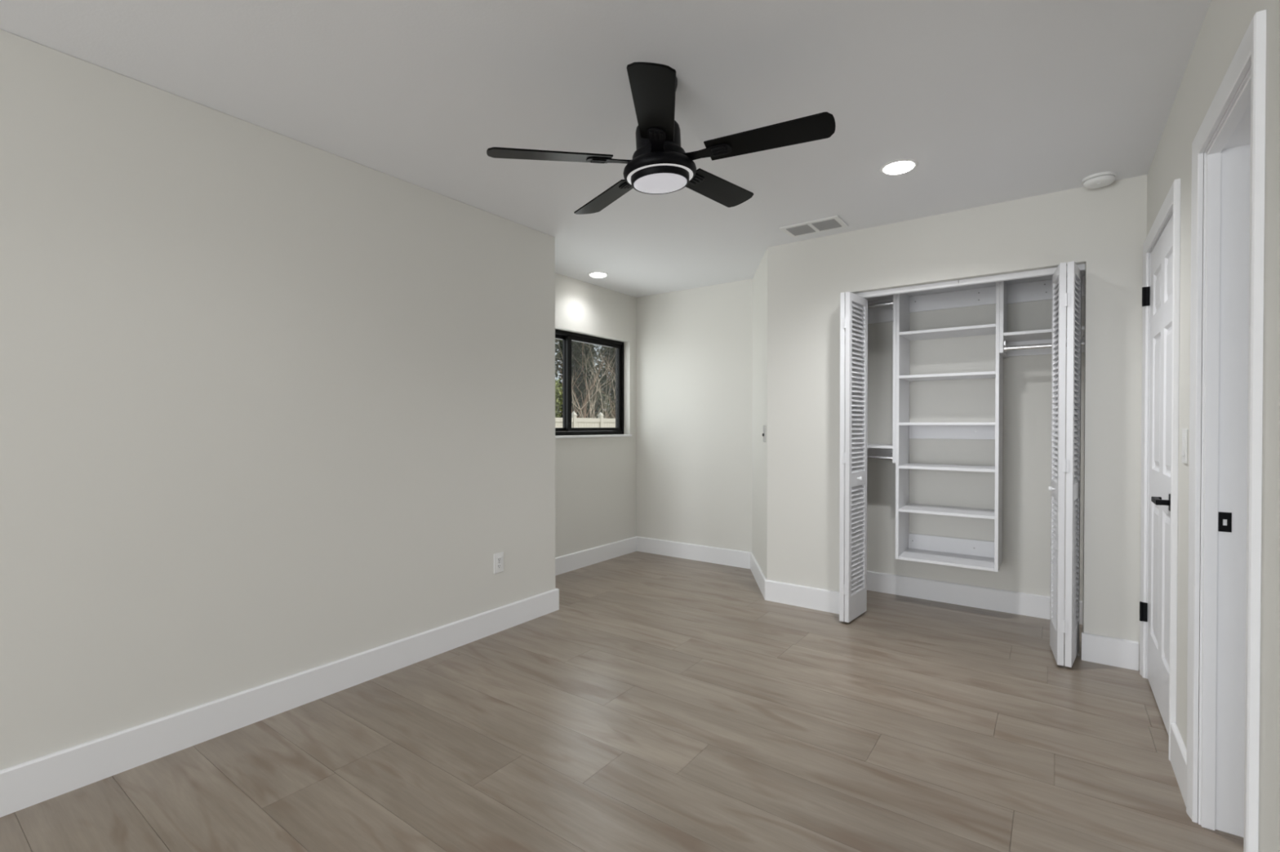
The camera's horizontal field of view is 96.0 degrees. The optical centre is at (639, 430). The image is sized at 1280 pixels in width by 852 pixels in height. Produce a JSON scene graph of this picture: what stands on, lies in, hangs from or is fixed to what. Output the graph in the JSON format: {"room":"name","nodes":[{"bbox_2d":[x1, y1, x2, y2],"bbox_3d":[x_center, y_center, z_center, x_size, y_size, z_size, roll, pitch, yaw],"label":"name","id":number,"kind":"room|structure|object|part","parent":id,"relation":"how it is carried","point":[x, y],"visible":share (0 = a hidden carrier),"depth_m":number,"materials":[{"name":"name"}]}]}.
{"room":"empty bedroom","nodes":[
{"label":"empty bedroom","id":0,"kind":"room"},
{"bbox_2d":[0,29,555,770],"bbox_3d":[-3.044,-0.015,0.971,0.766,2.440,7.456,0,1,36],"label":"wall","id":1,"kind":"structure","parent":0,"point":[273,406],"depth_m":2.27,"materials":[{"name":"beige paint"}]},
{"bbox_2d":[0,588,559,817],"bbox_3d":[-2.925,1.135,0.992,0.616,0.140,7.331,0,1,36],"label":"baseboard","id":2,"kind":"structure","parent":1,"relation":"attached to","point":[24,785],"depth_m":2.28,"materials":[{"name":"white wood"}]},
{"bbox_2d":[493,551,503,573],"bbox_3d":[-0.830,0.780,3.388,0.008,0.116,0.072,0,1,36],"label":"wall outlet","id":3,"kind":"object","parent":1,"relation":"attached to","point":[498,557],"visible":1,"depth_m":3.38,"materials":[{"name":"white plastic"}]},
{"bbox_2d":[497,556,501,562],"bbox_3d":[-0.828,0.761,3.386,0.003,0.028,0.033,0,1,36],"label":"socket","id":4,"kind":"object","parent":3,"relation":"attached to","point":[499,558],"depth_m":3.39,"materials":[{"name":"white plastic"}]},
{"bbox_2d":[555,272,636,557],"bbox_3d":[-0.610,-0.051,4.890,0.160,2.440,1.747,0,1,36],"label":"wall","id":5,"kind":"structure","parent":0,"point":[596,477],"depth_m":5.09,"materials":[{"name":"beige paint"}]},
{"bbox_2d":[555,328,623,435],"bbox_3d":[-0.632,-0.394,4.899,0.079,0.879,1.534,0,1,36],"label":"window","id":6,"kind":"structure","parent":5,"relation":"attached to","point":[566,337],"depth_m":5.03,"materials":[{"name":"black metal"}]},
{"bbox_3d":[-0.850,-0.392,4.628,0.026,0.809,0.768,0,1,36],"label":"sash","id":7,"kind":"part","parent":6,"relation":"part of","materials":[{"name":"black metal"}]},
{"bbox_2d":[555,434,631,438],"bbox_3d":[-0.569,0.056,4.856,0.080,0.020,1.572,0,1,36],"label":"window sill","id":8,"kind":"structure","parent":5,"relation":"attached to","point":[624,435],"depth_m":5.00,"materials":[{"name":"white ceramic"}]},
{"bbox_2d":[0,0,1210,297],"bbox_3d":[-0.687,-1.290,0.361,5.550,0.120,9.400,0,1,36],"label":"ceiling","id":9,"kind":"structure","parent":0,"point":[993,101],"depth_m":2.10,"materials":[{"name":"white paint"}]},
{"bbox_2d":[587,271,608,277],"bbox_3d":[-0.341,-1.262,4.697,0.169,0.014,0.169,0,1,36],"label":"recessed light","id":10,"kind":"object","parent":9,"relation":"in","point":[595,274],"visible":1,"depth_m":4.66,"materials":[{"name":"white plastic"}]},
{"bbox_2d":[590,272,606,277],"bbox_3d":[-0.341,-1.261,4.697,0.131,0.013,0.131,0,1,36],"label":"diffuser","id":11,"kind":"object","parent":10,"relation":"attached to","point":[592,274],"depth_m":4.67,"materials":[{"name":"white plastic"}]},
{"bbox_2d":[486,62,835,214],"bbox_3d":[0.099,-1.062,2.090,1.153,0.368,1.124,0,1,36],"label":"ceiling fan","id":12,"kind":"object","parent":9,"relation":"hanging from","point":[659,165],"visible":1,"depth_m":1.96,"materials":[{"name":"black metal"}]},
{"bbox_3d":[-0.308,-0.941,1.975,0.421,0.006,0.130,-3,13,-14],"label":"blade","id":13,"kind":"part","parent":12,"relation":"part of","materials":[{"name":"black plastic"}]},
{"bbox_3d":[-0.137,-0.967,2.399,0.130,0.006,0.421,-17,9,-31],"label":"blade","id":14,"kind":"part","parent":12,"relation":"part of","materials":[{"name":"black plastic"}]},
{"bbox_3d":[0.042,-0.945,1.681,0.130,0.006,0.421,8,3,4],"label":"blade","id":15,"kind":"part","parent":12,"relation":"part of","materials":[{"name":"black plastic"}]},
{"bbox_3d":[0.319,-0.988,2.367,0.130,0.006,0.421,-15,-6,40],"label":"blade","id":16,"kind":"part","parent":12,"relation":"part of","materials":[{"name":"black plastic"}]},
{"bbox_3d":[0.430,-0.975,1.922,0.421,0.006,0.130,-2,-8,22],"label":"blade","id":17,"kind":"part","parent":12,"relation":"part of","materials":[{"name":"black plastic"}]},
{"bbox_2d":[779,215,848,237],"bbox_3d":[1.071,-1.253,3.559,0.358,0.011,0.215,0,1,36],"label":"ceiling vent","id":18,"kind":"object","parent":9,"relation":"in","point":[834,222],"visible":1,"depth_m":3.54,"materials":[{"name":"white plastic"}]},
{"bbox_2d":[786,224,815,235],"bbox_3d":[1.006,-1.253,3.606,0.136,0.011,0.155,0,1,36],"label":"grille","id":19,"kind":"object","parent":18,"relation":"attached to","point":[801,229],"depth_m":3.60,"materials":[{"name":"grey metal"}]},
{"bbox_2d":[811,218,841,231],"bbox_3d":[1.137,-1.253,3.512,0.136,0.011,0.155,0,1,36],"label":"grille","id":20,"kind":"object","parent":18,"relation":"attached to","point":[828,224],"depth_m":3.51,"materials":[{"name":"grey metal"}]},
{"bbox_2d":[879,158,918,174],"bbox_3d":[1.228,-1.244,2.737,0.169,0.014,0.169,0,1,36],"label":"recessed light","id":21,"kind":"object","parent":9,"relation":"in","point":[902,166],"visible":1,"depth_m":2.71,"materials":[{"name":"white plastic"}]},
{"bbox_2d":[884,161,914,174],"bbox_3d":[1.228,-1.244,2.737,0.131,0.013,0.131,0,1,36],"label":"diffuser","id":22,"kind":"object","parent":21,"relation":"attached to","point":[891,167],"depth_m":2.72,"materials":[{"name":"white"}]},
{"bbox_2d":[1081,171,1117,188],"bbox_3d":[2.274,-1.232,2.856,0.138,0.040,0.138,0,1,36],"label":"smoke detector","id":23,"kind":"object","parent":9,"relation":"attached to","point":[1100,180],"visible":1,"depth_m":2.82,"materials":[{"name":"white plastic"}]},
{"bbox_2d":[0,551,1244,851],"bbox_3d":[-1.182,1.257,0.765,4.040,0.100,9.280,0,1,36],"label":"floor","id":24,"kind":"structure","parent":0,"point":[665,704],"depth_m":2.17,"materials":[{"name":"brown wood"}]},
{"bbox_2d":[636,279,752,552],"bbox_3d":[0.474,-0.054,5.260,1.486,2.440,0.120,0,1,36],"label":"wall","id":25,"kind":"structure","parent":0,"point":[695,345],"depth_m":5.16,"materials":[{"name":"beige paint"}]},
{"bbox_2d":[751,244,781,582],"bbox_3d":[0.974,-0.046,4.395,0.126,2.440,0.930,0,1,4],"label":"wall","id":26,"kind":"structure","parent":0,"point":[766,280],"depth_m":4.00,"materials":[{"name":"beige paint"}]},
{"bbox_2d":[762,425,765,442],"bbox_3d":[0.880,0.026,4.105,0.017,0.120,0.072,0,1,4],"label":"light switch","id":27,"kind":"object","parent":26,"relation":"attached to","point":[764,426],"visible":1,"depth_m":4.08,"materials":[{"name":"plastic"}]},
{"bbox_2d":[780,174,1146,670],"bbox_3d":[1.756,-0.037,3.428,1.875,2.440,0.115,0,1,36],"label":"wall","id":28,"kind":"structure","parent":0,"point":[1104,229],"depth_m":3.15,"materials":[{"name":"beige paint"}]},
{"bbox_2d":[555,536,1082,625],"bbox_3d":[0.936,1.109,3.803,3.631,0.140,1.718,0,1,36],"label":"baseboard","id":29,"kind":"structure","parent":28,"relation":"attached to","point":[814,598],"depth_m":4.02,"materials":[{"name":"white wood"}]},
{"bbox_2d":[855,263,1084,297],"bbox_3d":[1.826,-0.855,3.373,1.233,0.033,0.032,0,1,36],"label":"track","id":30,"kind":"object","parent":28,"relation":"attached to","point":[1046,272],"visible":0.82,"depth_m":3.32,"materials":[{"name":"white metal"}]},
{"bbox_2d":[839,291,867,622],"bbox_3d":[1.331,0.171,3.620,0.131,2.019,0.303,0,1,36],"label":"bifold door","id":31,"kind":"structure","parent":30,"relation":"hanging from","point":[853,401],"depth_m":3.55,"materials":[{"name":"white wood"}]},
{"bbox_3d":[1.306,0.165,3.641,0.028,2.006,0.298,0,1,30],"label":"door","id":32,"kind":"part","parent":31,"relation":"part of","materials":[{"name":"white wood"}]},
{"bbox_3d":[1.589,-0.857,3.544,0.650,0.033,0.032,0,1,36],"label":"track rail","id":33,"kind":"part","parent":30,"relation":"part of","materials":[{"name":"white metal"}]},
{"bbox_3d":[2.090,-0.854,3.183,0.580,0.033,0.032,0,1,36],"label":"track rail","id":34,"kind":"part","parent":30,"relation":"part of","materials":[{"name":"white metal"}]},
{"bbox_2d":[1048,261,1081,667],"bbox_3d":[2.194,0.177,2.977,0.138,2.019,0.303,0,1,36],"label":"bifold door","id":35,"kind":"structure","parent":30,"relation":"hanging from","point":[1064,634],"depth_m":2.88,"materials":[{"name":"white wood"}]},
{"bbox_3d":[2.141,0.305,3.000,0.028,0.025,0.025,0,1,36],"label":"knob","id":36,"kind":"part","parent":35,"relation":"part of","materials":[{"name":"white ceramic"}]},
{"bbox_3d":[2.171,0.171,2.996,0.028,2.006,0.298,0,1,30],"label":"door","id":37,"kind":"part","parent":35,"relation":"part of","materials":[{"name":"white wood"}]},
{"bbox_3d":[2.224,0.171,2.958,0.028,2.006,0.298,0,1,43],"label":"door","id":38,"kind":"part","parent":35,"relation":"part of","materials":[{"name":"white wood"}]},
{"bbox_2d":[1081,632,1138,671],"bbox_3d":[2.372,1.117,2.913,0.224,0.140,0.015,0,1,36],"label":"baseboard","id":39,"kind":"structure","parent":28,"relation":"attached to","point":[1107,651],"depth_m":2.90,"materials":[{"name":"white wood"}]},
{"bbox_2d":[853,296,1084,601],"bbox_3d":[2.107,-0.042,3.985,1.957,2.440,0.100,0,1,36],"label":"wall","id":40,"kind":"structure","parent":0,"point":[1025,566],"depth_m":3.85,"materials":[{"name":"beige paint"}]},
{"bbox_2d":[853,294,896,462],"bbox_3d":[1.528,-0.372,4.131,0.640,1.173,0.334,0,1,36],"label":"bay","id":41,"kind":"object","parent":40,"relation":"attached to","point":[880,308],"visible":0.3,"depth_m":3.94,"materials":[{"name":"white wood"}]},
{"bbox_3d":[1.451,-0.853,4.038,0.619,0.027,0.027,0,1,36],"label":"hanging rod","id":42,"kind":"part","parent":41,"relation":"part of","materials":[{"name":"silver metal"}]},
{"bbox_3d":[1.613,-0.860,4.261,0.620,0.161,0.016,0,1,36],"label":"hang rail","id":43,"kind":"part","parent":41,"relation":"part of","materials":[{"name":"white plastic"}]},
{"bbox_2d":[865,294,893,301],"bbox_3d":[1.520,-0.950,4.131,0.620,0.018,0.334,0,1,36],"label":"shelf","id":44,"kind":"object","parent":41,"relation":"attached to","point":[885,298],"depth_m":4.11,"materials":[{"name":"white wood"}]},
{"bbox_3d":[1.451,0.185,4.047,0.619,0.027,0.027,0,1,36],"label":"hanging rod","id":45,"kind":"part","parent":41,"relation":"part of","materials":[{"name":"silver metal"}]},
{"bbox_2d":[866,444,892,448],"bbox_3d":[1.520,0.111,4.141,0.620,0.018,0.334,0,1,36],"label":"shelf","id":46,"kind":"object","parent":41,"relation":"attached to","point":[868,446],"depth_m":3.91,"materials":[{"name":"white wood"}]},
{"bbox_3d":[1.613,0.165,4.270,0.620,0.091,0.016,0,1,36],"label":"hang rail","id":47,"kind":"part","parent":41,"relation":"part of","materials":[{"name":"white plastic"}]},
{"bbox_3d":[1.780,-0.371,3.949,0.020,1.173,0.334,0,1,36],"label":"panel","id":48,"kind":"part","parent":41,"relation":"part of","materials":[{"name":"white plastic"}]},
{"bbox_2d":[895,281,1003,572],"bbox_3d":[2.024,-0.051,3.776,0.580,1.810,0.334,0,1,36],"label":"shelving unit","id":49,"kind":"object","parent":40,"relation":"attached to","point":[983,555],"visible":0.9,"depth_m":3.81,"materials":[{"name":"white wood"}]},
{"bbox_3d":[1.796,-0.052,3.940,0.020,1.810,0.334,0,1,36],"label":"panel","id":50,"kind":"part","parent":49,"relation":"part of","materials":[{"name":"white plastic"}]},
{"bbox_3d":[2.024,0.845,3.785,0.540,0.018,0.334,0,1,36],"label":"shelf","id":51,"kind":"part","parent":49,"relation":"part of","materials":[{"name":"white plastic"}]},
{"bbox_3d":[2.024,0.529,3.782,0.540,0.018,0.334,0,1,36],"label":"shelf","id":52,"kind":"part","parent":49,"relation":"part of","materials":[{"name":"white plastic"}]},
{"bbox_3d":[2.024,0.244,3.779,0.540,0.018,0.334,0,1,36],"label":"shelf","id":53,"kind":"part","parent":49,"relation":"part of","materials":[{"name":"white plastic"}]},
{"bbox_3d":[2.024,-0.041,3.777,0.540,0.018,0.334,0,1,36],"label":"shelf","id":54,"kind":"part","parent":49,"relation":"part of","materials":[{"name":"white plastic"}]},
{"bbox_3d":[2.024,-0.350,3.774,0.540,0.018,0.334,0,1,36],"label":"shelf","id":55,"kind":"part","parent":49,"relation":"part of","materials":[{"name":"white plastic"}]},
{"bbox_3d":[2.024,-0.636,3.771,0.540,0.018,0.334,0,1,36],"label":"shelf","id":56,"kind":"part","parent":49,"relation":"part of","materials":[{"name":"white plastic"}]},
{"bbox_3d":[2.025,-0.946,3.770,0.540,0.018,0.330,0,1,36],"label":"shelf","id":57,"kind":"part","parent":49,"relation":"part of","materials":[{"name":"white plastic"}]},
{"bbox_3d":[2.116,0.782,3.913,0.540,0.104,0.016,0,1,36],"label":"hang rail","id":58,"kind":"part","parent":49,"relation":"part of","materials":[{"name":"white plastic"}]},
{"bbox_3d":[2.116,0.014,3.906,0.540,0.093,0.016,0,1,36],"label":"hang rail","id":59,"kind":"part","parent":49,"relation":"part of","materials":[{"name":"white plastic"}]},
{"bbox_3d":[2.116,-0.882,3.898,0.540,0.112,0.016,0,1,36],"label":"hang rail","id":60,"kind":"part","parent":49,"relation":"part of","materials":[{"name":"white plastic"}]},
{"bbox_3d":[2.251,-0.049,3.613,0.020,1.810,0.334,0,1,36],"label":"panel","id":61,"kind":"part","parent":49,"relation":"part of","materials":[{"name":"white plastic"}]},
{"bbox_2d":[999,271,1084,358],"bbox_3d":[2.515,-0.708,3.416,0.632,0.488,0.334,0,1,36],"label":"bay","id":62,"kind":"object","parent":40,"relation":"attached to","point":[1037,342],"visible":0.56,"depth_m":3.58,"materials":[{"name":"white wood"}]},
{"bbox_3d":[2.267,-0.710,3.595,0.020,0.488,0.334,0,1,36],"label":"panel","id":63,"kind":"part","parent":62,"relation":"part of","materials":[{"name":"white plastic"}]},
{"bbox_2d":[1004,341,1006,352],"bbox_3d":[2.212,-0.505,3.492,0.012,0.067,0.044,0,1,36],"label":"socket","id":64,"kind":"object","parent":62,"relation":"attached to","point":[1005,346],"depth_m":3.48,"materials":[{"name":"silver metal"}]},
{"bbox_2d":[1003,326,1084,342],"bbox_3d":[2.524,-0.575,3.411,0.612,0.018,0.334,0,1,36],"label":"shelf","id":65,"kind":"object","parent":62,"relation":"attached to","point":[1037,335],"depth_m":3.46,"materials":[{"name":"white wood"}]},
{"bbox_2d":[1006,271,1084,284],"bbox_3d":[2.524,-0.943,3.408,0.612,0.018,0.334,0,1,36],"label":"shelf","id":66,"kind":"object","parent":62,"relation":"attached to","point":[1043,279],"depth_m":3.60,"materials":[{"name":"white wood"}]},
{"bbox_3d":[2.456,-0.492,3.317,0.611,0.027,0.027,0,1,36],"label":"hanging rod","id":67,"kind":"part","parent":62,"relation":"part of","materials":[{"name":"silver metal"}]},
{"bbox_3d":[2.617,-0.519,3.541,0.612,0.094,0.016,0,1,36],"label":"hang rail","id":68,"kind":"part","parent":62,"relation":"part of","materials":[{"name":"white plastic"}]},
{"bbox_3d":[2.617,-0.874,3.538,0.612,0.121,0.016,0,1,36],"label":"hang rail","id":69,"kind":"part","parent":62,"relation":"part of","materials":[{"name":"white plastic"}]},
{"bbox_2d":[1146,0,1279,851],"bbox_3d":[0.278,-0.004,-0.327,0.120,2.440,9.235,0,1,36],"label":"wall","id":70,"kind":"structure","parent":0,"point":[1225,24],"depth_m":1.23,"materials":[{"name":"beige paint"}]},
{"bbox_2d":[1139,209,1173,736],"bbox_3d":[2.222,0.167,2.409,0.166,2.049,0.823,0,1,36],"label":"door","id":71,"kind":"structure","parent":70,"relation":"in","point":[1157,296],"depth_m":2.46,"materials":[{"name":"white wood"}]},
{"bbox_3d":[2.021,0.275,2.239,0.041,0.021,0.129,0,1,36],"label":"lever handle","id":72,"kind":"part","parent":71,"relation":"part of","materials":[{"name":"black metal"}]},
{"bbox_2d":[1139,178,1180,761],"bbox_3d":[2.183,0.146,2.435,0.018,2.092,0.906,0,1,36],"label":"door frame","id":73,"kind":"structure","parent":70,"relation":"attached to","point":[1171,202],"depth_m":2.08,"materials":[{"name":"white wood"}]},
{"bbox_2d":[1170,723,1186,806],"bbox_3d":[1.823,1.126,1.942,0.015,0.140,0.331,0,1,36],"label":"baseboard","id":74,"kind":"structure","parent":70,"relation":"attached to","point":[1178,749],"depth_m":1.94,"materials":[{"name":"white wood"}]},
{"bbox_2d":[1181,429,1187,463],"bbox_3d":[1.838,0.054,1.948,0.009,0.116,0.072,0,1,36],"label":"light switch","id":75,"kind":"object","parent":70,"relation":"attached to","point":[1184,432],"visible":1,"depth_m":1.93,"materials":[{"name":"white plastic"}]},
{"bbox_2d":[1197,64,1251,838],"bbox_3d":[1.794,0.177,1.294,0.684,2.049,0.646,0,1,36],"label":"door","id":76,"kind":"structure","parent":70,"relation":"in","point":[1226,157],"depth_m":1.71,"materials":[{"name":"white wood"}]},
{"bbox_3d":[1.736,0.273,1.711,0.028,0.058,0.002,0,1,36],"label":"strike plate","id":77,"kind":"part","parent":76,"relation":"part of","materials":[{"name":"black metal"}]},
{"bbox_2d":[1186,8,1266,851],"bbox_3d":[1.520,0.154,1.515,0.018,2.092,0.698,0,1,36],"label":"door frame","id":78,"kind":"structure","parent":70,"relation":"attached to","point":[1251,50],"depth_m":1.24,"materials":[{"name":"white wood"}]},
{"label":"outside","id":79,"kind":"structure","parent":0,"visible":0},
{"bbox_3d":[0.000,1.423,0.013,120.000,0.180,120.000,0,1,36],"label":"ground","id":80,"kind":"structure","parent":79,"visible":0},
{"bbox_2d":[555,378,562,417],"bbox_3d":[-3.145,-1.397,18.753,1.205,5.135,1.365,0,1,36],"label":"leafy shrub","id":81,"kind":"object","parent":80,"relation":"on","point":[557,392],"visible":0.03,"depth_m":18.77,"materials":[{"name":"green plant"}]},
{"bbox_2d":[555,338,562,374],"bbox_3d":[-5.005,-2.801,26.463,3.025,7.816,3.125,0,1,36],"label":"evergreen tree","id":82,"kind":"object","parent":80,"relation":"on","point":[557,356],"visible":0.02,"depth_m":26.76,"materials":[{"name":"green plant"}]},
{"bbox_2d":[555,340,609,417],"bbox_3d":[-3.072,-2.768,29.018,3.056,7.707,3.115,0,1,36],"label":"bare shrub","id":83,"kind":"object","parent":80,"relation":"on","point":[577,353],"visible":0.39,"depth_m":28.50,"materials":[{"name":"brown plant"}]},
{"bbox_2d":[557,342,608,417],"bbox_3d":[-3.592,-3.439,36.142,3.851,8.921,3.262,0,1,-26],"label":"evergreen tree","id":84,"kind":"object","parent":80,"relation":"on","point":[602,379],"visible":0.02,"depth_m":35.64,"materials":[{"name":"green plant"}]},
{"bbox_2d":[555,346,613,417],"bbox_3d":[-2.613,-1.570,23.248,3.134,5.405,2.936,0,1,36],"label":"bare shrub","id":85,"kind":"object","parent":80,"relation":"on","point":[584,404],"visible":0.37,"depth_m":23.26,"materials":[{"name":"beige plant"}]},
{"bbox_2d":[555,411,615,427],"bbox_3d":[-1.655,0.288,18.225,0.150,1.762,9.145,0,1,36],"label":"vinyl fence","id":86,"kind":"object","parent":80,"relation":"on","point":[600,422],"visible":0.1,"depth_m":18.25,"materials":[{"name":"white plastic"}]},
{"bbox_3d":[-2.407,0.368,17.184,0.070,1.482,1.161,0,1,36],"label":"panel","id":87,"kind":"part","parent":86,"relation":"part of","materials":[{"name":"beige plastic"}]},
{"bbox_3d":[-2.031,0.293,17.704,0.150,1.762,0.150,0,1,36],"label":"post","id":88,"kind":"part","parent":86,"relation":"part of","materials":[{"name":"beige plastic"}]},
{"bbox_3d":[-1.655,0.358,18.226,0.070,1.482,1.161,0,1,36],"label":"panel","id":89,"kind":"part","parent":86,"relation":"part of","materials":[{"name":"beige plastic"}]},
{"bbox_3d":[-1.280,0.284,18.747,0.150,1.762,0.150,0,1,36],"label":"post","id":90,"kind":"part","parent":86,"relation":"part of","materials":[{"name":"beige plastic"}]},
{"bbox_3d":[-0.904,0.349,19.268,0.070,1.482,1.161,0,1,36],"label":"panel","id":91,"kind":"part","parent":86,"relation":"part of","materials":[{"name":"beige plastic"}]},
{"bbox_2d":[555,340,615,418],"bbox_3d":[-1.935,-1.295,20.556,2.837,4.907,2.494,0,1,-2],"label":"bare shrub","id":92,"kind":"object","parent":80,"relation":"on","point":[594,402],"visible":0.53,"depth_m":20.56,"materials":[{"name":"beige plant"}]},
{"bbox_2d":[589,346,615,418],"bbox_3d":[-0.422,-1.597,24.501,3.475,5.440,3.118,0,1,-8],"label":"bare shrub","id":93,"kind":"object","parent":80,"relation":"on","point":[612,411],"visible":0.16,"depth_m":24.45,"materials":[{"name":"beige plant"}]},
{"bbox_2d":[593,344,615,403],"bbox_3d":[-1.142,-2.704,32.017,3.102,7.522,2.754,0,1,-29],"label":"evergreen tree","id":94,"kind":"object","parent":80,"relation":"on","point":[611,351],"visible":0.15,"depth_m":31.54,"materials":[{"name":"brown plant"}]},
{"bbox_2d":[595,384,615,418],"bbox_3d":[-1.264,-0.628,28.161,1.332,3.449,2.418,0,1,36],"label":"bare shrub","id":95,"kind":"object","parent":80,"relation":"on","point":[609,408],"visible":0.07,"depth_m":27.71,"materials":[{"name":"brown plant"}]},
{"bbox_2d":[602,360,615,417],"bbox_3d":[-0.351,-1.307,22.093,1.800,4.899,2.590,0,1,36],"label":"bare shrub","id":96,"kind":"object","parent":80,"relation":"on","point":[602,361],"visible":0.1,"depth_m":21.61,"materials":[{"name":"beige plant"}]}
]}

